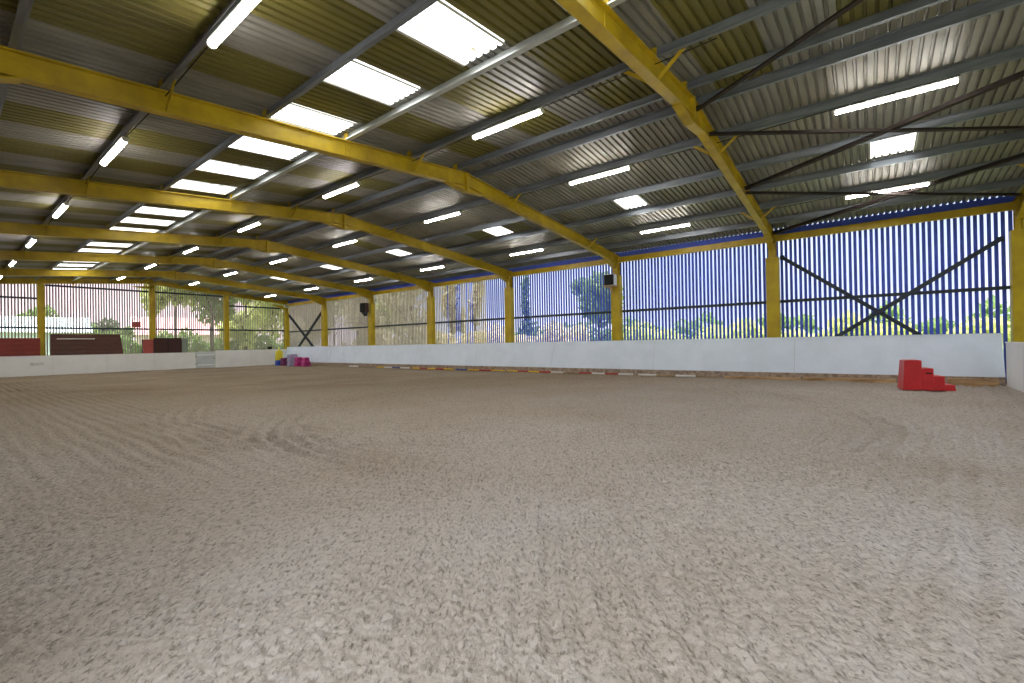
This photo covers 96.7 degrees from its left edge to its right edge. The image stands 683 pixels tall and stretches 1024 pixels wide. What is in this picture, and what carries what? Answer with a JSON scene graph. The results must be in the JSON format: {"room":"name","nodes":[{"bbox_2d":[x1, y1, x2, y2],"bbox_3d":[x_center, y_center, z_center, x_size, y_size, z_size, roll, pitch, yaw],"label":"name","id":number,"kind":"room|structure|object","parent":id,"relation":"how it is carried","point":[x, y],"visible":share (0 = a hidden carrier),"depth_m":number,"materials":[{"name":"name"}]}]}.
{"room":"sports facility","nodes":[
{"label":"sports facility","id":0,"kind":"room"},
{"bbox_2d":[0,284,283,360],"bbox_3d":[-24.977,-1.183,31.076,0.030,6.156,19.189,-1,0,38],"label":"wall","id":1,"kind":"structure","parent":0,"point":[207,337],"depth_m":30.54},
{"bbox_2d":[45,284,222,296],"bbox_3d":[-25.012,-3.405,31.031,0.045,0.110,9.580,-1,0,38],"label":"rail","id":2,"kind":"object","parent":1,"relation":"attached to","point":[46,284],"visible":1,"depth_m":30.19,"materials":[{"name":"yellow metal"}]},
{"bbox_2d":[0,326,283,330],"bbox_3d":[-24.921,-0.846,31.077,0.045,0.110,19.250,-1,0,38],"label":"rail","id":3,"kind":"object","parent":1,"relation":"attached to","point":[0,326],"visible":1,"depth_m":30.22,"materials":[{"name":"grey metal"}]},
{"bbox_2d":[324,294,361,301],"bbox_3d":[-11.969,-3.203,32.911,5.776,0.220,0.120,-1,0,38],"label":"beam","id":4,"kind":"structure","parent":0,"point":[353,295],"depth_m":33.11,"materials":[{"name":"metal"}]},
{"bbox_2d":[371,286,421,294],"bbox_3d":[-7.247,-3.304,29.211,5.776,0.220,0.120,-1,0,38],"label":"beam","id":5,"kind":"structure","parent":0,"point":[410,287],"depth_m":29.27,"materials":[{"name":"metal"}]},
{"bbox_2d":[431,275,499,286],"bbox_3d":[-2.524,-3.405,25.511,5.776,0.220,0.120,-1,0,38],"label":"beam","id":6,"kind":"structure","parent":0,"point":[489,277],"depth_m":25.50,"materials":[{"name":"metal"}]},
{"bbox_2d":[0,365,1023,682],"bbox_3d":[-8.210,1.685,18.074,42.450,0.209,19.550,-1,0,38],"label":"floor","id":7,"kind":"structure","parent":0,"point":[262,523],"depth_m":3.48,"materials":[{"name":"sand"}]},
{"bbox_2d":[0,338,39,356],"bbox_3d":[-28.884,0.925,25.349,0.158,2.217,3.680,-1,0,38],"label":"wall","id":8,"kind":"structure","parent":7,"relation":"on","point":[8,346],"depth_m":26.11,"materials":[{"name":"red"}]},
{"bbox_2d":[37,284,45,355],"bbox_3d":[-27.936,-0.691,27.057,0.260,5.432,0.380,-1,0,38],"label":"post","id":9,"kind":"object","parent":7,"relation":"on","point":[41,324],"visible":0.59,"depth_m":27.06,"materials":[{"name":"metal"}]},
{"bbox_2d":[50,334,122,354],"bbox_3d":[-26.373,0.773,28.501,0.230,2.467,3.500,-1,0,38],"label":"wall","id":10,"kind":"structure","parent":7,"relation":"on","point":[83,344],"depth_m":28.30,"materials":[{"name":"red"}]},
{"bbox_2d":[0,352,195,376],"bbox_3d":[-26.484,1.400,27.932,0.135,1.170,12.140,-1,0,38],"label":"kickboard","id":11,"kind":"object","parent":7,"relation":"on","point":[10,366],"visible":1,"depth_m":28.28,"materials":[{"name":"white paint"}]},
{"bbox_2d":[196,351,215,367],"bbox_3d":[-22.301,1.335,33.180,0.100,1.190,1.258,-1,0,38],"label":"gate","id":12,"kind":"object","parent":11,"relation":"attached to","point":[203,359],"visible":1,"depth_m":33.17,"materials":[{"name":"grey paint"}]},
{"bbox_2d":[0,278,289,348],"bbox_3d":[-24.845,-1.133,31.015,0.400,6.250,19.188,-1,0,38],"label":"frame","id":13,"kind":"object","parent":7,"relation":"on","point":[2,280],"visible":0.91,"depth_m":31.23,"materials":[{"name":"yellow paint"}]},
{"bbox_2d":[148,284,155,338],"bbox_3d":[-24.659,-0.952,31.246,0.260,5.883,0.380,-1,0,38],"label":"post","id":14,"kind":"object","parent":7,"relation":"on","point":[152,316],"visible":0.59,"depth_m":31.24,"materials":[{"name":"metal"}]},
{"bbox_2d":[0,266,327,345],"bbox_3d":[-20.122,-1.227,27.315,1.038,6.237,19.188,-1,0,38],"label":"frame","id":15,"kind":"object","parent":7,"relation":"on","point":[174,275],"visible":0.93,"depth_m":27.11,"materials":[{"name":"yellow paint"}]},
{"bbox_2d":[141,338,190,352],"bbox_3d":[-23.955,0.860,31.650,0.410,2.240,2.740,-1,0,38],"label":"tall cabinet","id":16,"kind":"object","parent":7,"relation":"on","point":[155,345],"visible":0.6,"depth_m":31.39,"materials":[{"name":"red"}]},
{"bbox_2d":[0,247,374,344],"bbox_3d":[-15.399,-1.329,23.616,1.038,6.237,19.188,-1,0,38],"label":"frame","id":17,"kind":"object","parent":7,"relation":"on","point":[214,263],"visible":0.96,"depth_m":22.80,"materials":[{"name":"yellow paint"}]},
{"bbox_2d":[360,303,368,315],"bbox_3d":[-9.930,-2.149,30.700,0.460,0.880,0.440,-1,0,23],"label":"speaker","id":18,"kind":"object","parent":17,"relation":"attached to","point":[364,307],"visible":1,"depth_m":30.54},
{"bbox_2d":[0,219,435,343],"bbox_3d":[-10.677,-1.430,19.916,1.038,6.237,19.188,-1,0,38],"label":"frame","id":19,"kind":"object","parent":7,"relation":"on","point":[10,228],"visible":0.92,"depth_m":18.22,"materials":[{"name":"yellow paint"}]},
{"bbox_2d":[223,296,229,349],"bbox_3d":[-21.832,-0.763,34.851,0.260,5.446,0.380,-1,0,38],"label":"post","id":20,"kind":"object","parent":7,"relation":"on","point":[225,298],"visible":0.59,"depth_m":34.84,"materials":[{"name":"metal"}]},
{"bbox_2d":[215,349,285,367],"bbox_3d":[-20.319,1.284,35.805,0.135,1.270,5.260,-1,0,38],"label":"kickboard","id":21,"kind":"object","parent":7,"relation":"on","point":[224,358],"visible":0.77,"depth_m":35.30,"materials":[{"name":"white paint"}]},
{"bbox_2d":[0,170,514,342],"bbox_3d":[-5.954,-1.531,16.216,1.038,6.237,19.188,-1,0,38],"label":"frame","id":22,"kind":"object","parent":7,"relation":"on","point":[8,179],"visible":0.91,"depth_m":13.37,"materials":[{"name":"yellow paint"}]},
{"bbox_2d":[275,348,282,365],"bbox_3d":[-18.623,1.202,36.444,0.440,1.420,0.536,-1,0,38],"label":"stand","id":23,"kind":"object","parent":7,"relation":"on","point":[278,354],"visible":0.75,"depth_m":36.27,"materials":[{"name":"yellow plastic"}]},
{"bbox_2d":[0,45,622,340],"bbox_3d":[-1.232,-1.633,12.517,1.038,6.237,19.188,-1,0,38],"label":"frame","id":24,"kind":"object","parent":7,"relation":"on","point":[16,66],"visible":0.91,"depth_m":8.15,"materials":[{"name":"yellow paint"}]},
{"bbox_2d":[603,274,617,293],"bbox_3d":[4.233,-2.463,19.589,0.520,0.820,0.455,-1,0,33],"label":"speaker","id":25,"kind":"object","parent":24,"relation":"attached to","point":[610,280],"visible":1,"depth_m":19.46},
{"bbox_2d":[604,274,613,284],"bbox_3d":[4.129,-2.632,19.435,0.420,0.440,0.015,-1,0,33],"label":"grille","id":26,"kind":"object","parent":25,"relation":"attached to","point":[608,278],"depth_m":19.42,"materials":[{"name":"black plastic"}]},
{"bbox_2d":[567,372,632,374],"bbox_3d":[3.733,1.381,19.648,3.100,0.090,0.090,-1,0,38],"label":"pole","id":27,"kind":"object","parent":7,"relation":"on","point":[567,372],"visible":0.93,"depth_m":19.64,"materials":[{"name":"white paint"}]},
{"bbox_2d":[284,333,1004,376],"bbox_3d":[-2.627,0.844,25.126,40.930,1.462,0.459,-1,0,38],"label":"kickboard","id":28,"kind":"object","parent":7,"relation":"on","point":[967,355],"visible":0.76,"depth_m":16.85,"materials":[{"name":"white paint"}]},
{"bbox_2d":[311,362,1005,385],"bbox_3d":[-2.710,1.474,25.019,40.950,0.305,0.170,-1,0,38],"label":"plinth","id":29,"kind":"object","parent":7,"relation":"on","point":[1002,380],"visible":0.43,"depth_m":18.05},
{"bbox_2d":[556,0,780,337],"bbox_3d":[3.491,-1.734,8.817,1.038,6.237,19.188,-1,0,38],"label":"frame","id":30,"kind":"object","parent":7,"relation":"on","point":[597,16],"visible":0.88,"depth_m":8.19,"materials":[{"name":"yellow paint"}]},
{"bbox_2d":[34,0,438,280],"bbox_3d":[-11.465,-4.011,13.823,42.140,0.167,0.130,-1,0,38],"label":"purlin","id":31,"kind":"object","parent":30,"relation":"attached to","point":[419,6],"visible":1,"depth_m":7.29,"materials":[{"name":"metal"}]},
{"bbox_2d":[72,0,626,280],"bbox_3d":[-10.444,-4.180,15.131,42.140,0.167,0.170,-1,0,38],"label":"purlin","id":32,"kind":"object","parent":30,"relation":"attached to","point":[564,25],"visible":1,"depth_m":8.05,"materials":[{"name":"metal"}]},
{"bbox_2d":[109,0,800,280],"bbox_3d":[-9.399,-4.354,16.470,42.140,0.167,0.130,-1,0,38],"label":"purlin","id":33,"kind":"object","parent":30,"relation":"attached to","point":[768,7],"visible":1,"depth_m":8.36,"materials":[{"name":"metal"}]},
{"bbox_2d":[322,181,360,198],"bbox_3d":[-4.847,-4.299,12.905,1.800,0.143,0.114,-1,0,38],"label":"fluorescent light","id":34,"kind":"object","parent":33,"relation":"attached to","point":[354,184],"visible":1,"depth_m":12.81,"materials":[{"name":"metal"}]},
{"bbox_2d":[136,38,716,271],"bbox_3d":[-10.318,-4.218,17.231,33.950,0.059,0.016,-1,0,38],"label":"power cable","id":35,"kind":"object","parent":33,"relation":"attached to","point":[714,38],"visible":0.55,"depth_m":8.38,"materials":[{"name":"black plastic"}]},
{"bbox_2d":[471,107,543,139],"bbox_3d":[-0.124,-4.400,9.206,1.800,0.143,0.114,-1,0,38],"label":"fluorescent light","id":36,"kind":"object","parent":33,"relation":"attached to","point":[532,113],"visible":1,"depth_m":9.12,"materials":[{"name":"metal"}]},
{"bbox_2d":[140,0,947,280],"bbox_3d":[-8.446,-4.513,17.691,42.140,0.167,0.130,-1,0,38],"label":"purlin","id":37,"kind":"object","parent":30,"relation":"attached to","point":[910,7],"visible":1,"depth_m":8.76,"materials":[{"name":"metal"}]},
{"bbox_2d":[179,45,1023,285],"bbox_3d":[-7.068,-4.381,19.446,42.140,0.167,0.130,-1,0,38],"label":"purlin","id":38,"kind":"object","parent":30,"relation":"attached to","point":[1015,53],"visible":1,"depth_m":9.75,"materials":[{"name":"metal"}]},
{"bbox_2d":[424,211,461,222],"bbox_3d":[-2.422,-4.328,15.807,1.800,0.143,0.114,-1,0,38],"label":"fluorescent light","id":39,"kind":"object","parent":38,"relation":"attached to","point":[458,212],"visible":1,"depth_m":15.72,"materials":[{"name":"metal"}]},
{"bbox_2d":[198,75,959,281],"bbox_3d":[-6.713,-4.272,19.208,36.750,0.059,0.016,-1,0,38],"label":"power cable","id":40,"kind":"object","parent":38,"relation":"attached to","point":[957,75],"visible":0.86,"depth_m":10.75,"materials":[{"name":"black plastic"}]},
{"bbox_2d":[568,165,631,184],"bbox_3d":[2.301,-4.429,12.108,1.800,0.143,0.114,-1,0,38],"label":"fluorescent light","id":41,"kind":"object","parent":38,"relation":"attached to","point":[620,169],"visible":1,"depth_m":12.03,"materials":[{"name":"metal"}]},
{"bbox_2d":[833,76,960,115],"bbox_3d":[7.023,-4.531,8.408,1.800,0.143,0.114,-1,0,38],"label":"fluorescent light","id":42,"kind":"object","parent":38,"relation":"attached to","point":[938,84],"visible":1,"depth_m":8.32,"materials":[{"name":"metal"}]},
{"bbox_2d":[209,97,1023,290],"bbox_3d":[-5.893,-4.213,20.941,42.140,0.167,0.130,-1,0,38],"label":"purlin","id":43,"kind":"object","parent":30,"relation":"attached to","point":[1016,104],"visible":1,"depth_m":12.06,"materials":[{"name":"metal"}]},
{"bbox_2d":[233,130,1023,293],"bbox_3d":[-4.954,-4.078,22.137,42.140,0.167,0.130,-1,0,38],"label":"purlin","id":44,"kind":"object","parent":30,"relation":"attached to","point":[1015,135],"visible":1,"depth_m":12.71,"materials":[{"name":"metal"}]},
{"bbox_2d":[253,158,1023,297],"bbox_3d":[-4.014,-3.943,23.333,42.140,0.167,0.130,-1,0,38],"label":"purlin","id":45,"kind":"object","parent":30,"relation":"attached to","point":[948,172],"visible":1,"depth_m":14.84,"materials":[{"name":"metal"}]},
{"bbox_2d":[272,180,930,294],"bbox_3d":[-3.658,-3.833,23.094,36.750,0.059,0.016,-1,0,38],"label":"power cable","id":46,"kind":"object","parent":45,"relation":"attached to","point":[927,180],"visible":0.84,"depth_m":15.54,"materials":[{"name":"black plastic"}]},
{"bbox_2d":[639,223,690,233],"bbox_3d":[5.355,-3.990,15.994,1.800,0.143,0.114,-1,0,38],"label":"fluorescent light","id":47,"kind":"object","parent":45,"relation":"attached to","point":[682,224],"visible":1,"depth_m":15.93,"materials":[{"name":"plastic"}]},
{"bbox_2d":[870,181,930,192],"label":"fluorescent light","id":48,"kind":"object","parent":45,"relation":"attached to","point":[916,184],"depth_m":12.03,"materials":[{"name":"plastic"}]},
{"bbox_2d":[274,177,1023,300],"bbox_3d":[-3.037,-3.802,24.576,42.140,0.167,0.130,-1,0,38],"label":"purlin","id":49,"kind":"object","parent":30,"relation":"attached to","point":[1019,181],"visible":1,"depth_m":16.11,"materials":[{"name":"metal"}]},
{"bbox_2d":[618,237,765,262],"bbox_3d":[6.921,-3.608,18.112,5.776,0.220,0.120,-1,0,38],"label":"beam","id":50,"kind":"structure","parent":30,"relation":"attached to","point":[760,240],"depth_m":17.86,"materials":[{"name":"yellow paint"}]},
{"bbox_2d":[696,0,863,110],"bbox_3d":[4.609,-4.431,5.518,0.212,0.445,7.266,-1,0,-16],"label":"brace","id":51,"kind":"object","parent":30,"relation":"attached to","point":[854,3],"visible":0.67,"depth_m":6.99,"materials":[{"name":"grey metal"}]},
{"bbox_2d":[708,126,1023,135],"bbox_3d":[7.607,-4.341,9.343,6.883,0.424,0.210,-1,0,7],"label":"brace","id":52,"kind":"object","parent":30,"relation":"attached to","point":[980,128],"visible":1,"depth_m":9.39,"materials":[{"name":"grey metal"}]},
{"bbox_2d":[745,191,1021,195],"bbox_3d":[9.941,-4.006,12.313,7.019,0.448,0.211,-1,0,5],"label":"brace","id":53,"kind":"object","parent":30,"relation":"attached to","point":[746,192],"visible":1,"depth_m":12.31,"materials":[{"name":"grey metal"}]},
{"bbox_2d":[744,70,1023,189],"bbox_3d":[7.730,-4.393,9.501,0.207,0.411,6.632,-1,0,-24],"label":"brace","id":54,"kind":"object","parent":30,"relation":"attached to","point":[1018,75],"visible":0.85,"depth_m":9.15,"materials":[{"name":"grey metal"}]},
{"bbox_2d":[780,255,1006,383],"bbox_3d":[11.702,-0.919,14.492,5.494,4.374,0.120,-1,0,38],"label":"brace","id":55,"kind":"object","parent":30,"relation":"attached to","point":[782,257],"visible":0.71,"depth_m":15.01,"materials":[{"name":"grey metal"}]},
{"bbox_2d":[775,201,1014,241],"bbox_3d":[11.643,-3.709,14.412,5.776,0.220,0.120,-1,0,38],"label":"beam","id":56,"kind":"structure","parent":30,"relation":"attached to","point":[1009,206],"depth_m":14.05,"materials":[{"name":"yellow paint"}]},
{"bbox_2d":[772,152,1023,234],"bbox_3d":[10.404,-4.019,12.903,0.209,0.445,6.805,-1,0,-22],"label":"brace","id":57,"kind":"object","parent":30,"relation":"attached to","point":[1021,155],"visible":1,"depth_m":12.17,"materials":[{"name":"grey metal"}]},
{"bbox_2d":[835,236,1004,335],"bbox_3d":[11.735,-0.980,14.503,5.489,3.898,0.120,-1,0,38],"label":"brace","id":58,"kind":"object","parent":30,"relation":"attached to","point":[1001,238],"visible":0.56,"depth_m":13.81,"materials":[{"name":"grey metal"}]},
{"bbox_2d":[638,374,716,377],"bbox_3d":[6.330,1.326,17.613,3.000,0.090,0.090,-1,0,38],"label":"pole","id":59,"kind":"object","parent":7,"relation":"on","point":[663,375],"visible":0.98,"depth_m":17.58,"materials":[{"name":"white paint"}]},
{"bbox_2d":[725,376,800,379],"bbox_3d":[8.690,1.301,15.882,2.350,0.140,0.145,-1,0,38],"label":"pole","id":60,"kind":"object","parent":7,"relation":"on","point":[728,377],"visible":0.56,"depth_m":15.83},
{"bbox_2d":[803,377,895,382],"bbox_3d":[10.587,1.240,14.396,2.370,0.180,0.145,-1,0,38],"label":"pole","id":61,"kind":"object","parent":7,"relation":"on","point":[866,380],"visible":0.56,"depth_m":14.25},
{"bbox_2d":[897,359,955,390],"bbox_3d":[10.981,0.878,12.112,1.047,0.786,0.619,-1,0,29],"label":"mounting block","id":62,"kind":"object","parent":7,"relation":"on","point":[911,374],"visible":1,"depth_m":11.96,"materials":[{"name":"red plastic"}]},
{"bbox_2d":[948,378,998,386],"bbox_3d":[12.802,1.162,12.660,1.000,0.240,0.145,-1,0,38],"label":"sleeper","id":63,"kind":"object","parent":7,"relation":"on","point":[954,381],"visible":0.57,"depth_m":12.59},
{"bbox_2d":[1005,342,1023,391],"bbox_3d":[11.357,0.632,9.675,0.135,1.200,6.630,-1,0,38],"label":"kickboard","id":64,"kind":"object","parent":7,"relation":"on","point":[1014,351],"visible":1,"depth_m":11.54,"materials":[{"name":"white paint"}]},
{"bbox_2d":[1009,163,1023,341],"bbox_3d":[8.088,-1.833,5.216,0.719,6.237,19.188,-1,0,38],"label":"frame","id":65,"kind":"object","parent":7,"relation":"on","point":[1016,236],"visible":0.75,"depth_m":12.49,"materials":[{"name":"yellow paint"}]},
{"bbox_2d":[0,0,1023,300],"bbox_3d":[-8.449,-4.181,17.970,42.700,0.994,19.670,-1,0,38],"label":"ceiling","id":66,"kind":"structure","parent":0,"point":[278,46],"depth_m":8.99,"materials":[{"name":"metal"}]},
{"bbox_2d":[0,0,33,114],"bbox_3d":[-13.396,-3.690,11.350,42.140,0.167,0.130,-1,0,38],"label":"purlin","id":67,"kind":"object","parent":66,"relation":"attached to","point":[24,8],"visible":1,"depth_m":5.56,"materials":[{"name":"metal"}]},
{"bbox_2d":[78,248,121,252],"bbox_3d":[-18.298,-4.045,20.217,0.920,0.206,1.460,-1,0,38],"label":"rooflight","id":68,"kind":"object","parent":66,"relation":"attached to","point":[82,249],"visible":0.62,"depth_m":20.31,"materials":[{"name":"grey"}]},
{"bbox_2d":[86,242,132,247],"bbox_3d":[-16.881,-4.075,19.107,0.920,0.206,1.460,-1,0,38],"label":"rooflight","id":69,"kind":"object","parent":66,"relation":"attached to","point":[91,243],"visible":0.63,"depth_m":19.16,"materials":[{"name":"grey"}]},
{"bbox_2d":[4,0,240,267],"bbox_3d":[-12.424,-3.851,12.595,42.140,0.167,0.130,-1,0,38],"label":"purlin","id":70,"kind":"object","parent":66,"relation":"attached to","point":[200,43],"visible":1,"depth_m":6.88,"materials":[{"name":"metal"}]},
{"bbox_2d":[53,202,68,217],"bbox_3d":[-12.658,-3.693,12.779,1.800,0.143,0.114,-1,0,38],"label":"fluorescent light","id":71,"kind":"object","parent":70,"relation":"attached to","point":[64,205],"visible":1,"depth_m":12.63,"materials":[{"name":"plastic"}]},
{"bbox_2d":[9,46,207,266],"bbox_3d":[-13.407,-3.713,13.404,33.950,0.059,0.016,-1,0,38],"label":"power cable","id":72,"kind":"object","parent":70,"relation":"attached to","point":[203,51],"visible":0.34,"depth_m":7.12,"materials":[{"name":"black plastic"}]},
{"bbox_2d":[100,136,128,165],"bbox_3d":[-7.935,-3.795,9.079,1.800,0.143,0.114,-1,0,38],"label":"fluorescent light","id":73,"kind":"object","parent":70,"relation":"attached to","point":[122,141],"visible":1,"depth_m":8.95,"materials":[{"name":"plastic"}]},
{"bbox_2d":[206,0,259,49],"bbox_3d":[-3.213,-3.896,5.379,1.800,0.143,0.114,-1,0,38],"label":"fluorescent light","id":74,"kind":"object","parent":70,"relation":"attached to","point":[243,7],"visible":1,"depth_m":5.49,"materials":[{"name":"grey"}]},
{"bbox_2d":[111,227,158,231],"bbox_3d":[-14.048,-4.136,16.887,0.920,0.206,1.460,-1,0,38],"label":"rooflight","id":75,"kind":"object","parent":66,"relation":"attached to","point":[113,228],"visible":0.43,"depth_m":16.79,"materials":[{"name":"grey"}]},
{"bbox_2d":[119,217,174,225],"bbox_3d":[-12.631,-4.166,15.777,0.920,0.206,1.460,-1,0,38],"label":"rooflight","id":76,"kind":"object","parent":66,"relation":"attached to","point":[128,219],"visible":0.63,"depth_m":15.79,"materials":[{"name":"grey"}]},
{"bbox_2d":[134,206,192,216],"bbox_3d":[-11.254,-4.196,14.698,0.920,0.206,1.460,-1,0,38],"label":"rooflight","id":77,"kind":"object","parent":66,"relation":"attached to","point":[146,210],"visible":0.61,"depth_m":14.71,"materials":[{"name":"grey"}]},
{"bbox_2d":[170,179,237,194],"bbox_3d":[-8.460,-4.256,12.509,0.920,0.206,1.460,-1,0,38],"label":"rooflight","id":78,"kind":"object","parent":66,"relation":"attached to","point":[187,184],"visible":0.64,"depth_m":12.54,"materials":[{"name":"grey"}]},
{"bbox_2d":[196,160,268,179],"bbox_3d":[-6.964,-4.288,11.338,0.920,0.206,1.460,-1,0,38],"label":"rooflight","id":79,"kind":"object","parent":66,"relation":"attached to","point":[211,165],"visible":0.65,"depth_m":11.36,"materials":[{"name":"grey"}]},
{"bbox_2d":[227,136,307,160],"bbox_3d":[-5.429,-4.321,10.135,0.920,0.206,1.460,-1,0,38],"label":"rooflight","id":80,"kind":"object","parent":66,"relation":"attached to","point":[246,143],"visible":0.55,"depth_m":10.16,"materials":[{"name":"grey"}]},
{"bbox_2d":[269,103,356,135],"bbox_3d":[-3.895,-4.354,8.933,0.920,0.206,1.460,-1,0,38],"label":"rooflight","id":81,"kind":"object","parent":66,"relation":"attached to","point":[292,113],"visible":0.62,"depth_m":8.92,"materials":[{"name":"grey"}]},
{"bbox_2d":[322,59,420,105],"bbox_3d":[-2.376,-4.386,7.743,0.920,0.206,1.460,-1,0,38],"label":"rooflight","id":82,"kind":"object","parent":66,"relation":"attached to","point":[358,76],"visible":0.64,"depth_m":7.72,"materials":[{"name":"grey"}]},
{"bbox_2d":[396,0,505,66],"bbox_3d":[-0.864,-4.419,6.559,0.920,0.206,1.460,-1,0,38],"label":"rooflight","id":83,"kind":"object","parent":66,"relation":"attached to","point":[442,27],"visible":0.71,"depth_m":6.53,"materials":[{"name":"grey"}]},
{"bbox_2d":[482,226,512,236],"bbox_3d":[-0.640,-4.355,17.790,0.900,0.185,1.240,-1,0,38],"label":"rooflight","id":84,"kind":"object","parent":66,"relation":"attached to","point":[499,230],"visible":0.66,"depth_m":17.90,"materials":[{"name":"grey"}]},
{"bbox_2d":[152,0,1023,281],"bbox_3d":[-8.002,-4.516,18.258,42.140,0.167,0.130,-1,0,38],"label":"purlin","id":85,"kind":"object","parent":66,"relation":"attached to","point":[986,7],"visible":1,"depth_m":8.47,"materials":[{"name":"metal"}]},
{"bbox_2d":[613,195,649,209],"bbox_3d":[3.713,-4.449,14.380,0.900,0.185,1.240,-1,0,38],"label":"rooflight","id":86,"kind":"object","parent":66,"relation":"attached to","point":[637,200],"visible":0.66,"depth_m":14.49,"materials":[{"name":"grey"}]},
{"bbox_2d":[869,132,918,158],"bbox_3d":[8.726,-4.556,10.453,0.900,0.185,1.240,-1,0,38],"label":"rooflight","id":87,"kind":"object","parent":66,"relation":"attached to","point":[909,141],"visible":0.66,"depth_m":10.56,"materials":[{"name":"grey"}]},
{"bbox_2d":[510,259,606,276],"bbox_3d":[2.198,-3.507,21.812,5.776,0.220,0.120,-1,0,38],"label":"beam","id":88,"kind":"structure","parent":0,"point":[596,262],"depth_m":21.68,"materials":[{"name":"metal"}]},
{"bbox_2d":[289,211,1012,378],"bbox_3d":[-2.327,-1.043,25.619,41.932,5.030,0.030,-1,0,38],"label":"wall","id":89,"kind":"structure","parent":0,"point":[492,299],"depth_m":17.61,"materials":[{"name":"metal"}]},
{"bbox_2d":[289,286,1009,331],"bbox_3d":[-2.393,-1.167,25.618,42.000,0.100,0.045,-1,0,38],"label":"rail","id":90,"kind":"object","parent":89,"relation":"attached to","point":[996,287],"visible":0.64,"depth_m":17.11,"materials":[{"name":"grey metal"}]},
{"bbox_2d":[288,192,1015,302],"bbox_3d":[-2.410,-3.682,25.654,42.282,0.290,0.070,-1,0,38],"label":"trim","id":91,"kind":"structure","parent":89,"relation":"attached to","point":[1000,199],"depth_m":16.86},
{"label":"outside","id":92,"kind":"structure","parent":0,"visible":0},
{"label":"ground","id":93,"kind":"structure","parent":92,"visible":0},
{"bbox_2d":[0,316,92,355],"bbox_3d":[-40.190,0.286,36.090,5.800,4.600,10.000,-1,0,44],"label":"shed","id":94,"kind":"object","parent":93,"relation":"on","point":[2,316],"visible":0.08,"depth_m":36.28,"materials":[{"name":"grey"}]},
{"bbox_2d":[138,284,204,337],"bbox_3d":[-31.600,-3.471,43.401,5.948,11.932,5.593,-1,0,38],"label":"tree","id":95,"kind":"object","parent":93,"relation":"on","point":[147,284],"visible":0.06,"depth_m":42.95,"materials":[{"name":"green plant"}]},
{"bbox_2d":[131,317,230,359],"bbox_3d":[-50.490,-0.950,72.102,15.200,7.800,7.200,-1,0,-40],"label":"house","id":96,"kind":"structure","parent":93,"relation":"on","point":[131,317],"depth_m":69.32,"materials":[{"name":"white"}]},
{"bbox_2d":[92,324,304,362],"bbox_3d":[-39.056,0.448,45.821,2.806,4.556,40.446,-1,0,38],"label":"hedge","id":97,"kind":"object","parent":93,"relation":"on","point":[92,324],"visible":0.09,"depth_m":50.46,"materials":[{"name":"green plant"}]},
{"bbox_2d":[185,290,240,351],"bbox_3d":[-28.764,-2.822,44.355,5.678,10.544,5.832,-1,0,38],"label":"tree","id":98,"kind":"object","parent":93,"relation":"on","point":[185,290],"visible":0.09,"depth_m":43.56,"materials":[{"name":"green plant"}]},
{"bbox_2d":[216,297,266,349],"bbox_3d":[-31.578,-4.249,53.670,5.564,13.590,5.462,-1,0,38],"label":"tree","id":99,"kind":"object","parent":93,"relation":"on","point":[231,297],"visible":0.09,"depth_m":53.08,"materials":[{"name":"green plant"}]},
{"bbox_2d":[235,301,282,341],"bbox_3d":[-36.822,-6.556,68.379,7.561,18.539,9.090,-1,0,38],"label":"tree","id":100,"kind":"object","parent":93,"relation":"on","point":[256,301],"visible":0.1,"depth_m":66.89,"materials":[{"name":"green plant"}]},
{"bbox_2d":[342,297,380,341],"bbox_3d":[-16.332,-5.524,47.915,6.618,15.554,6.096,-1,0,24],"label":"tree","id":101,"kind":"object","parent":93,"relation":"on","point":[346,305],"visible":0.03,"depth_m":46.26,"materials":[{"name":"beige plant"}]},
{"bbox_2d":[376,289,435,338],"bbox_3d":[-9.602,-4.900,45.064,7.624,14.043,8.572,-1,0,38],"label":"tree","id":102,"kind":"object","parent":93,"relation":"on","point":[418,289],"visible":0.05,"depth_m":43.73,"materials":[{"name":"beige plant"}]},
{"bbox_2d":[438,284,464,336],"bbox_3d":[-7.072,-4.686,53.656,3.182,13.612,3.236,-1,0,-41],"label":"tree","id":103,"kind":"object","parent":93,"relation":"on","point":[458,284],"visible":0.16,"depth_m":53.16,"materials":[{"name":"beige plant"}]},
{"bbox_2d":[351,320,589,345],"bbox_3d":[-5.820,0.224,42.041,27.741,3.742,2.942,-1,0,32],"label":"hedge","id":104,"kind":"object","parent":93,"relation":"on","point":[553,320],"visible":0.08,"depth_m":38.53,"materials":[{"name":"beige plant"}]},
{"bbox_2d":[467,281,482,330],"bbox_3d":[-4.020,-4.239,51.759,2.362,12.600,2.253,-1,0,12],"label":"tree","id":105,"kind":"object","parent":93,"relation":"on","point":[478,281],"visible":0.19,"depth_m":51.36,"materials":[{"name":"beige plant"}]},
{"bbox_2d":[517,278,532,338],"bbox_3d":[1.710,-3.528,57.990,1.946,11.039,1.754,-1,0,-36],"label":"tree","id":106,"kind":"object","parent":93,"relation":"on","point":[529,278],"visible":0.24,"depth_m":57.81,"materials":[{"name":"green plant"}]},
{"bbox_2d":[572,271,625,340],"bbox_3d":[7.415,-2.173,41.184,5.421,7.964,5.300,-1,0,38],"label":"tree","id":107,"kind":"object","parent":93,"relation":"on","point":[593,271],"visible":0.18,"depth_m":39.54,"materials":[{"name":"green plant"}]},
{"bbox_2d":[492,295,1009,340],"bbox_3d":[22.693,-0.763,41.957,64.510,4.961,3.833,-1,0,40],"label":"hedge","id":108,"kind":"object","parent":93,"relation":"on","point":[986,301],"visible":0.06,"depth_m":38.53,"materials":[{"name":"green plant"}]},
{"bbox_2d":[623,310,1010,354],"bbox_3d":[20.776,-0.222,28.202,30.475,3.581,2.960,-1,0,42],"label":"hedge","id":109,"kind":"object","parent":93,"relation":"on","point":[848,312],"visible":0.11,"depth_m":28.07,"materials":[{"name":"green plant"}]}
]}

